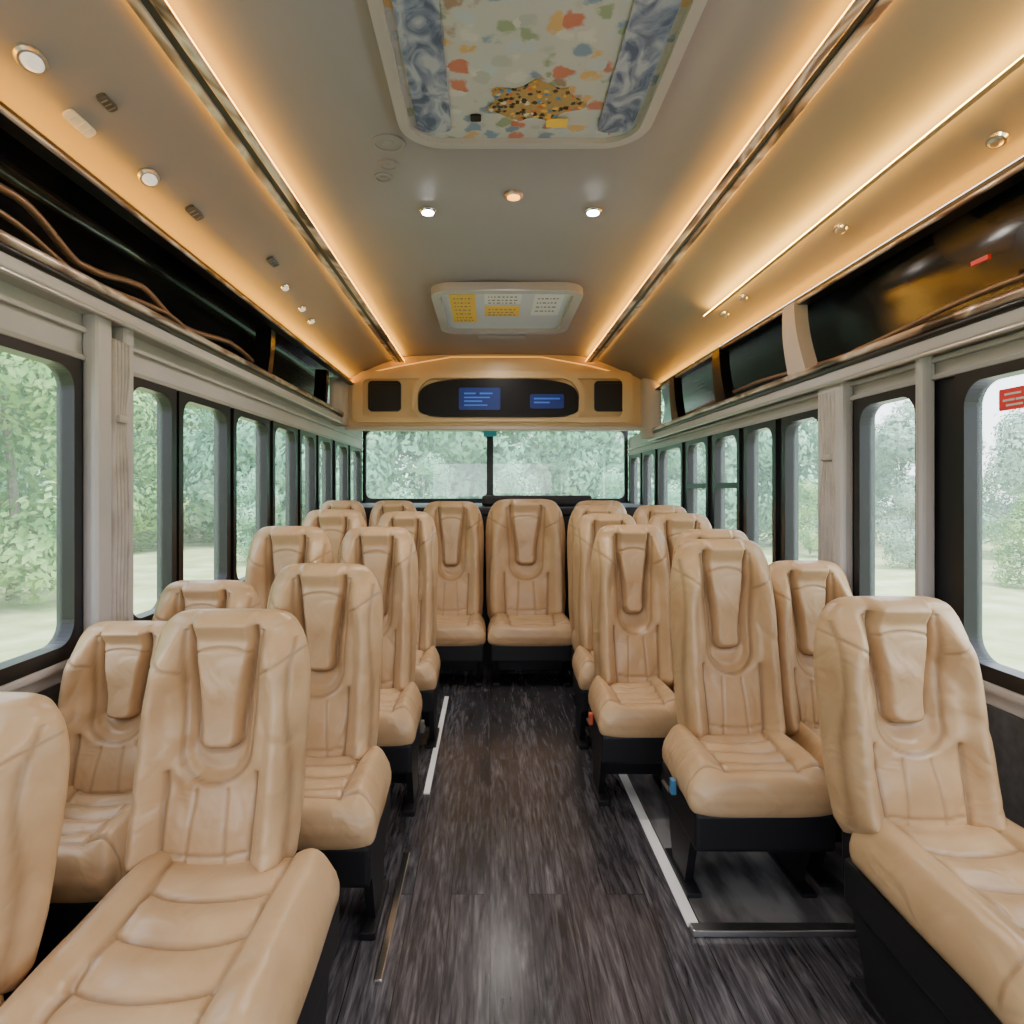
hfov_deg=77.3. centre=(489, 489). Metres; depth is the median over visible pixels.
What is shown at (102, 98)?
ceiling vent
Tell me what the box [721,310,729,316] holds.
recessed light
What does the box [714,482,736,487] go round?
bar
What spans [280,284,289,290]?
recessed light
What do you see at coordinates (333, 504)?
passenger seat
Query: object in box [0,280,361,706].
wall
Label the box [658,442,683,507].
frame
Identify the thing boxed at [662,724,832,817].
cushion
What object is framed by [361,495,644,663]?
wall
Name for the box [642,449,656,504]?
frame
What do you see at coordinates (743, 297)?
recessed light
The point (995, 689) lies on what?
sill ledge
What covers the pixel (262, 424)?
frame
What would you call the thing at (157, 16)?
ceiling light strip
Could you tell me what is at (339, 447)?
post
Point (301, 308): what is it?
recessed light
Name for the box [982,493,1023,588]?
bush
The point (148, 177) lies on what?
recessed light
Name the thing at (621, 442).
tree
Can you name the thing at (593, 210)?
recessed light
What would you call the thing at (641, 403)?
panel
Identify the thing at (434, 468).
tree
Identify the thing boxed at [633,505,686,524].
passenger seat
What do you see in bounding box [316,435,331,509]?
frame
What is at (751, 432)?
frame
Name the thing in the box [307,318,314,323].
recessed light
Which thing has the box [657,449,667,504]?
post
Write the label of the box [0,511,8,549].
tree
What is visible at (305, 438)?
post
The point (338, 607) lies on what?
passenger seat
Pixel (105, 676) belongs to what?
passenger seat
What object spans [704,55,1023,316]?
light
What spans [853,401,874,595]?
post
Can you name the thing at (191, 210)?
ceiling vent
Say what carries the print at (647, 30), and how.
on the roof hatch at (461, 74)
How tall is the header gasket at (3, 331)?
0.016 m
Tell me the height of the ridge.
0.016 m
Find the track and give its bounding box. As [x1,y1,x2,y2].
[373,852,409,984]
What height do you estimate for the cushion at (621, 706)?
0.154 m
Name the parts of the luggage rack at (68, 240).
cord, cord, rail black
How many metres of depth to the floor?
1.80 m
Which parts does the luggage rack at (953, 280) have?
rail black, cord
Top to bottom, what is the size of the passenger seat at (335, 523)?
1.100 m
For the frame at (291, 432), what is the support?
attached to the wall at (14, 319)
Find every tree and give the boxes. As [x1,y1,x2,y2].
[0,351,55,604]
[0,383,55,547]
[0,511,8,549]
[1,358,55,511]
[28,394,156,533]
[35,361,191,471]
[40,393,195,546]
[55,390,199,551]
[136,404,213,542]
[147,408,302,543]
[195,407,352,545]
[237,390,423,525]
[237,469,283,561]
[320,431,462,505]
[320,472,362,507]
[375,432,508,497]
[394,451,455,497]
[411,432,587,497]
[457,432,622,497]
[485,458,542,494]
[540,431,653,503]
[578,391,700,504]
[591,467,628,497]
[623,344,765,529]
[668,445,705,516]
[670,426,804,537]
[725,419,817,546]
[759,485,805,536]
[799,477,817,554]
[875,400,914,541]
[875,450,910,523]
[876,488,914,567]
[882,433,1018,544]
[982,408,1023,545]
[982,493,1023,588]
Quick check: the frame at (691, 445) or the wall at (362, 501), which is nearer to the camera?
the frame at (691, 445)
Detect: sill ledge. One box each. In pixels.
[0,659,68,691]
[983,680,1023,705]
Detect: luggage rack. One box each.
[0,101,353,423]
[648,156,1023,440]
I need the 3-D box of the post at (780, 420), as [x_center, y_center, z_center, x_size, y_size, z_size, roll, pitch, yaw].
[1.330,0.083,2.850,0.060,0.825,0.060,0,0,0]
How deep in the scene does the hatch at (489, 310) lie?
3.63 m
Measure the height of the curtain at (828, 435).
0.760 m
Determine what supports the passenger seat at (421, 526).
on the floor
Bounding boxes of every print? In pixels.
[392,0,451,132]
[598,0,681,132]
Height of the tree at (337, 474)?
2.969 m
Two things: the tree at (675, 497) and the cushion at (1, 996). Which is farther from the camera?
the tree at (675, 497)
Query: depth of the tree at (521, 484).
19.44 m
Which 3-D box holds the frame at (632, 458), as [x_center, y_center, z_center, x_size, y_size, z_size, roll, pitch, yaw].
[1.310,0.083,5.680,0.050,0.825,0.440,0,0,0]
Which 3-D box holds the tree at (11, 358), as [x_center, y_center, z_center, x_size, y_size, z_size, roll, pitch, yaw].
[-16.956,-4.011,18.417,8.368,12.679,8.515,0,0,-6]
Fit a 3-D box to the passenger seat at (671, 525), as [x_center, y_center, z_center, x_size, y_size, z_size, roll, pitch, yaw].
[0.967,0.660,3.095,0.379,1.080,0.464,0,0,0]
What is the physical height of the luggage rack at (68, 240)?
0.364 m
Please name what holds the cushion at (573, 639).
on the passenger seat at (578, 512)
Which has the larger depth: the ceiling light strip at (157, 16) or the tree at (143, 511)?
the tree at (143, 511)
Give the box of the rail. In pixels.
[0,293,362,440]
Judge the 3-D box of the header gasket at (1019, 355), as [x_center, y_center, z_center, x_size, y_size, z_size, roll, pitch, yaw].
[1.291,-0.326,2.250,0.018,0.016,7.500,0,0,0]
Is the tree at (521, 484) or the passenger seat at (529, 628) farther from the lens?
the tree at (521, 484)
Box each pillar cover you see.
[83,314,110,631]
[112,327,132,620]
[818,381,852,594]
[916,356,934,597]
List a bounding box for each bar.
[687,483,705,488]
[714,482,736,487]
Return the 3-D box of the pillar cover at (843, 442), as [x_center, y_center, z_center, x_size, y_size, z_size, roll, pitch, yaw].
[1.275,0.060,2.365,0.050,1.000,0.170,0,0,0]
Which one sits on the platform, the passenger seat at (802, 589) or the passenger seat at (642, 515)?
the passenger seat at (802, 589)
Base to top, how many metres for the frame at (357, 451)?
0.865 m
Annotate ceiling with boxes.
[0,0,1023,383]
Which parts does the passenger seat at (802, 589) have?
backrest, leg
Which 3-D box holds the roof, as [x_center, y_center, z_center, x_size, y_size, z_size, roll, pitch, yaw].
[0.050,-1.041,2.250,2.754,0.297,7.620,0,0,0]
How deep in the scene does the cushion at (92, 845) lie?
1.44 m
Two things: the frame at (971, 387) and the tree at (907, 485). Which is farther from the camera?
the tree at (907, 485)
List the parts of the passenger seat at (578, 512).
backrest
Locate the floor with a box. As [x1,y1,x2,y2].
[326,664,876,1023]
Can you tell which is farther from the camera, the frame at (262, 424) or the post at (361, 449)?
the post at (361, 449)
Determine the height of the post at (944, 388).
0.825 m
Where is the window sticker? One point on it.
(1012, 398)
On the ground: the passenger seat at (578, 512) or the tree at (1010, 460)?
the tree at (1010, 460)
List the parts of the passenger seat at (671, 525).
backrest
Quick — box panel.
[329,354,660,438]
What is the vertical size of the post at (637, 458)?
0.825 m
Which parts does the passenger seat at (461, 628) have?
backrest, leg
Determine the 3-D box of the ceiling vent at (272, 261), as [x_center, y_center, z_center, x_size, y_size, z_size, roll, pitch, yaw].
[-0.908,-0.954,2.680,0.031,0.020,0.090,0,0,0]
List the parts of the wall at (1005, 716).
panel, sill panel, panel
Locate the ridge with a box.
[627,331,1023,450]
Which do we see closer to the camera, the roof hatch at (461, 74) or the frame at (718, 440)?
the roof hatch at (461, 74)
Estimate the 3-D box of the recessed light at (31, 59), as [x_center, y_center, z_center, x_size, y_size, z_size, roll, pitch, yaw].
[-0.984,-0.921,1.370,0.051,0.034,0.085,0,0,4]
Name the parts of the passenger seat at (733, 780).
leg, backrest, leg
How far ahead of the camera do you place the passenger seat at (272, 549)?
2.60 m
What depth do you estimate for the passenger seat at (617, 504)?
4.22 m
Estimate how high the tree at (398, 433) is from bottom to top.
11.268 m
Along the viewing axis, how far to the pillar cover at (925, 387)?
1.86 m
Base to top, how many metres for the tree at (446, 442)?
9.889 m
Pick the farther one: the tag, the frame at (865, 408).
the tag
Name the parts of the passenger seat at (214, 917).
backrest, leg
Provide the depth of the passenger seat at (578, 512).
3.72 m
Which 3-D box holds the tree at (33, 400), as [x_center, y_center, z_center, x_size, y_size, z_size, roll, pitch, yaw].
[-10.008,-1.170,12.603,4.732,6.874,4.184,0,0,-23]
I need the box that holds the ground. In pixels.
[0,513,1023,671]
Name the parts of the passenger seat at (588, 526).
leg, backrest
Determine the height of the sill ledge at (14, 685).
0.025 m
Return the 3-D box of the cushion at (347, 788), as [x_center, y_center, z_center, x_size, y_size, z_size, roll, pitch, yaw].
[-0.475,0.840,1.765,0.370,0.156,0.330,0,0,0]
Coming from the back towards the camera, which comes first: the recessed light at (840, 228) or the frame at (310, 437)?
the frame at (310, 437)
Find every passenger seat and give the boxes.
[0,608,339,1023]
[0,692,69,1006]
[25,621,167,978]
[152,580,260,620]
[245,526,332,608]
[267,563,390,939]
[302,509,366,562]
[320,500,366,525]
[337,527,424,816]
[369,500,415,526]
[377,511,439,748]
[423,501,485,685]
[485,499,571,685]
[567,505,620,703]
[572,513,636,748]
[575,500,626,513]
[586,525,677,805]
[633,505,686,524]
[647,513,711,689]
[661,539,835,899]
[672,529,748,691]
[769,560,852,886]
[813,596,1023,1023]
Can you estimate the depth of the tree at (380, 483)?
22.70 m
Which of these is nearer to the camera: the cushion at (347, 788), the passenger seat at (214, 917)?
the passenger seat at (214, 917)
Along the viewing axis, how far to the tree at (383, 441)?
23.41 m
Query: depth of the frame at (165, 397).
2.38 m
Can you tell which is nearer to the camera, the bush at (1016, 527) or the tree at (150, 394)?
the bush at (1016, 527)
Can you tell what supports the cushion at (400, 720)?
on the passenger seat at (390, 553)
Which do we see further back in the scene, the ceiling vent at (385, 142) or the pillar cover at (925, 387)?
the ceiling vent at (385, 142)
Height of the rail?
0.016 m
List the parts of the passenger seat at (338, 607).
backrest, leg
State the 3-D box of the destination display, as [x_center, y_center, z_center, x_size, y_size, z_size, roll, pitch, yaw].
[0.065,-0.713,4.969,1.240,0.295,0.058,0,0,0]
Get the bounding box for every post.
[56,361,82,633]
[157,405,158,597]
[214,408,230,579]
[256,421,270,531]
[285,429,297,525]
[305,438,306,516]
[322,440,332,504]
[339,447,340,499]
[353,449,361,502]
[636,458,637,503]
[649,456,650,504]
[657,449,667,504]
[684,442,696,513]
[710,436,724,528]
[742,428,758,544]
[779,418,798,560]
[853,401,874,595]
[935,376,954,610]
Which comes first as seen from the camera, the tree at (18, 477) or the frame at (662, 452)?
the frame at (662, 452)
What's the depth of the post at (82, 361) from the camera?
1.89 m
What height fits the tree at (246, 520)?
2.940 m
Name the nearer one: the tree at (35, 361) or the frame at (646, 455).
the frame at (646, 455)
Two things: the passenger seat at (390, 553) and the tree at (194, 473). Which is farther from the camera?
the tree at (194, 473)
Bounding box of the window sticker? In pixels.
[999,385,1023,410]
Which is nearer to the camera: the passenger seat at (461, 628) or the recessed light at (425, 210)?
the recessed light at (425, 210)
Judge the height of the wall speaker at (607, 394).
0.235 m
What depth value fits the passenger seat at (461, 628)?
4.14 m
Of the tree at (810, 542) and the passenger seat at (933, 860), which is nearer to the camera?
the passenger seat at (933, 860)
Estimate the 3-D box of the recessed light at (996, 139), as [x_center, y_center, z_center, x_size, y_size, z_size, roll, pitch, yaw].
[1.213,-0.837,1.530,0.041,0.030,0.058,0,0,-4]
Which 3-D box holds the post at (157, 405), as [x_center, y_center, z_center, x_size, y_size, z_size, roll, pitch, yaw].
[-1.230,0.043,2.430,0.060,0.865,0.020,0,0,0]
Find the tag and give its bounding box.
[484,431,495,435]
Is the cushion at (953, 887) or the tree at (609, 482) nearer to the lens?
the cushion at (953, 887)
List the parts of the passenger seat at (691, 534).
backrest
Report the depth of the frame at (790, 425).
2.79 m
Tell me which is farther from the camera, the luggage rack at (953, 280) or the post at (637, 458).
the post at (637, 458)
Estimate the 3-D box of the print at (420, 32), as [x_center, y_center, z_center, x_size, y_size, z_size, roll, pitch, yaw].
[-0.160,-1.046,1.360,0.100,0.005,1.020,0,0,0]
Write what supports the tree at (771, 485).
on the ground
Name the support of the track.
on the floor
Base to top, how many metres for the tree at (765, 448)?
8.293 m
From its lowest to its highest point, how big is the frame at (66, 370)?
0.865 m
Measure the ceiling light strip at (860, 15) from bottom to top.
0.041 m
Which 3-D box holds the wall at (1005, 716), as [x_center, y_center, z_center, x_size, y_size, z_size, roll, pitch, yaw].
[1.330,0.355,2.250,0.060,1.690,7.500,0,0,0]
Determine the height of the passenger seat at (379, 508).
1.130 m
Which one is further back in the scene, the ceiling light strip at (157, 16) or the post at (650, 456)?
the post at (650, 456)
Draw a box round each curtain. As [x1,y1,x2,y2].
[111,339,129,620]
[819,391,835,563]
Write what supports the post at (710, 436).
attached to the wall at (1005, 716)
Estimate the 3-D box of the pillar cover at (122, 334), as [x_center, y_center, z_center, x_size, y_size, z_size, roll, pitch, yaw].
[-1.175,-0.013,2.047,0.050,1.105,0.055,0,0,0]
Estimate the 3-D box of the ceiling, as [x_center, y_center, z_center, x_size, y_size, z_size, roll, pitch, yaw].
[0.095,-0.938,2.250,2.376,0.274,7.500,0,0,0]
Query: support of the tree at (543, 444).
on the ground
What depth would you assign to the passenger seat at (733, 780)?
2.04 m
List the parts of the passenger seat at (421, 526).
backrest, leg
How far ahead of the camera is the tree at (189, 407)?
27.13 m
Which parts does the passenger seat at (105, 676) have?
leg, backrest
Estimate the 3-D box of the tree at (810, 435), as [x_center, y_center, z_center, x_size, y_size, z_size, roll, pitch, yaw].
[11.610,-1.820,25.604,5.118,8.656,5.834,0,0,4]
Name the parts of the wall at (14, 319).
sill panel, panel, panel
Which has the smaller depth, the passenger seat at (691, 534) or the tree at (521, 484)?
the passenger seat at (691, 534)
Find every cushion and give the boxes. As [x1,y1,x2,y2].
[0,848,339,1023]
[0,994,3,1006]
[50,786,132,902]
[297,746,390,849]
[377,682,421,745]
[414,646,439,690]
[436,613,485,645]
[487,613,571,645]
[571,630,576,650]
[572,645,595,689]
[588,675,677,737]
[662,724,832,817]
[789,721,823,767]
[849,817,1023,1023]
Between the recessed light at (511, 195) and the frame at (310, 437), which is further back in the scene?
the frame at (310, 437)
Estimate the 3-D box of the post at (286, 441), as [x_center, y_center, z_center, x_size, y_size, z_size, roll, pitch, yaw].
[-1.230,0.043,3.970,0.060,0.865,0.060,0,0,0]
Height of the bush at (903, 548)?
2.306 m
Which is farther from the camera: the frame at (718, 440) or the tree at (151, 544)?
the tree at (151, 544)
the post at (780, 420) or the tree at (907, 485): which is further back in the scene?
the tree at (907, 485)
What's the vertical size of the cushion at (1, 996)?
0.154 m
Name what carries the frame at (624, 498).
attached to the wall at (362, 501)
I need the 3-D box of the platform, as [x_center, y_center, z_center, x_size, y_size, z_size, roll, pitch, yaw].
[0.922,1.191,2.333,0.754,0.018,1.235,0,0,0]
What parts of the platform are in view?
edge trim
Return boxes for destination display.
[418,379,578,416]
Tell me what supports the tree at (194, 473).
on the ground
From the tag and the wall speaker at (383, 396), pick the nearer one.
the wall speaker at (383, 396)
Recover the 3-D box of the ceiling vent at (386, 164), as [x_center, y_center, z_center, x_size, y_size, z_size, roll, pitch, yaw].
[-0.330,-1.055,2.080,0.064,0.006,0.064,0,0,0]
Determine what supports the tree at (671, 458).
on the ground
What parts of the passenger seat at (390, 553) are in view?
backrest, leg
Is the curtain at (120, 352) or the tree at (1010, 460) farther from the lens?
the tree at (1010, 460)
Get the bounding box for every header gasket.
[0,327,362,449]
[627,351,1023,455]
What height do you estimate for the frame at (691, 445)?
0.825 m
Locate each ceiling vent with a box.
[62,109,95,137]
[96,93,117,111]
[185,205,203,220]
[266,256,278,266]
[372,133,404,151]
[374,172,391,181]
[378,159,397,170]
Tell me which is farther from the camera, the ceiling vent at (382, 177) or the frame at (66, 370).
the ceiling vent at (382, 177)
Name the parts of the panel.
raised frame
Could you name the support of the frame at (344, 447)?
attached to the wall at (14, 319)
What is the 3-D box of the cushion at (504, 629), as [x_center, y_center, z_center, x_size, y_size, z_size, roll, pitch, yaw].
[0.255,0.860,3.970,0.540,0.156,0.360,0,0,0]
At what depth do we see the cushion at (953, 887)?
1.29 m
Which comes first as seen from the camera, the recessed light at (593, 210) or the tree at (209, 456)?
the recessed light at (593, 210)
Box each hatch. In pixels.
[367,0,707,148]
[431,282,582,338]
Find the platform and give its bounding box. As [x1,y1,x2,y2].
[627,774,856,936]
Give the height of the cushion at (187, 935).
0.156 m
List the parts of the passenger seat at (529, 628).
leg, backrest, leg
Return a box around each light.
[11,43,48,74]
[136,168,159,186]
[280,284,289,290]
[298,305,305,311]
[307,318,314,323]
[419,206,435,215]
[504,190,522,200]
[585,206,601,215]
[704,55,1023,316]
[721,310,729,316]
[738,293,748,300]
[833,223,848,234]
[985,130,1010,148]
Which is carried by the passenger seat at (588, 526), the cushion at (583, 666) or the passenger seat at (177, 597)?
the cushion at (583, 666)
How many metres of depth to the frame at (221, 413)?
2.88 m
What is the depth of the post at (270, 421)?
3.44 m
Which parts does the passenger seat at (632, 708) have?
leg, backrest, leg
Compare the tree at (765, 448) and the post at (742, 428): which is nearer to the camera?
the post at (742, 428)
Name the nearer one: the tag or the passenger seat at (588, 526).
the passenger seat at (588, 526)
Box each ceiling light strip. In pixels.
[126,0,404,362]
[586,0,893,362]
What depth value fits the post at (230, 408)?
2.92 m
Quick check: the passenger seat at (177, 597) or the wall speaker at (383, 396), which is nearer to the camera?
the passenger seat at (177, 597)
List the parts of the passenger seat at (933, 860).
leg, backrest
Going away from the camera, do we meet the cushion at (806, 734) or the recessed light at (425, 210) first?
the cushion at (806, 734)
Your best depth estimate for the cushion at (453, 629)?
3.80 m
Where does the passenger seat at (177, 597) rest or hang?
on the floor
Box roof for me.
[0,100,348,377]
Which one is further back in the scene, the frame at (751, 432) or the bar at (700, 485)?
the bar at (700, 485)
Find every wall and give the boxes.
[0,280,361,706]
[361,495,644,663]
[362,501,628,502]
[629,330,1023,827]
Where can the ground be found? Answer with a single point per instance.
(24, 629)
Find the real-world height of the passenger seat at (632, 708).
1.048 m
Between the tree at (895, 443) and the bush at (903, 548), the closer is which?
the bush at (903, 548)
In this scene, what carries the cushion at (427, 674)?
on the passenger seat at (421, 526)
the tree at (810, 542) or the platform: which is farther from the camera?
the tree at (810, 542)
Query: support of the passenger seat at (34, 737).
on the floor
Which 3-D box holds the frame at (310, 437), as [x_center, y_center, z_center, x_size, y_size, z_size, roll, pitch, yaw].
[-1.210,0.043,4.180,0.050,0.865,0.360,0,0,0]
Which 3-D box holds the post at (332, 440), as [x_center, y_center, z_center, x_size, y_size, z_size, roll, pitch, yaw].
[-1.230,0.043,4.850,0.060,0.865,0.100,0,0,0]
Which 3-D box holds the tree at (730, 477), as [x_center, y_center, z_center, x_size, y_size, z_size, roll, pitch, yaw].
[7.884,-2.250,25.908,5.709,9.581,5.008,0,0,-4]
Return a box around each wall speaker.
[368,381,400,411]
[594,381,622,411]
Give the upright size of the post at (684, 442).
0.825 m
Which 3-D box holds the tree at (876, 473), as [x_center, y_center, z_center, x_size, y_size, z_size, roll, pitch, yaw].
[17.116,-0.093,28.910,3.685,4.658,3.240,0,0,-27]
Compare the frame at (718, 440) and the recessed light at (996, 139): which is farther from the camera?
the frame at (718, 440)
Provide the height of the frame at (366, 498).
0.690 m
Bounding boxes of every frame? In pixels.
[0,334,81,685]
[133,376,176,620]
[177,391,229,580]
[231,408,269,580]
[271,421,296,525]
[298,429,315,525]
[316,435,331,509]
[333,441,347,499]
[348,445,360,502]
[363,431,489,501]
[490,431,627,501]
[629,453,641,504]
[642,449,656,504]
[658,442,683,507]
[686,436,709,521]
[712,428,741,531]
[744,419,778,561]
[782,409,817,560]
[854,385,915,595]
[955,358,1023,695]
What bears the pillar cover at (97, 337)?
attached to the wall at (14, 319)

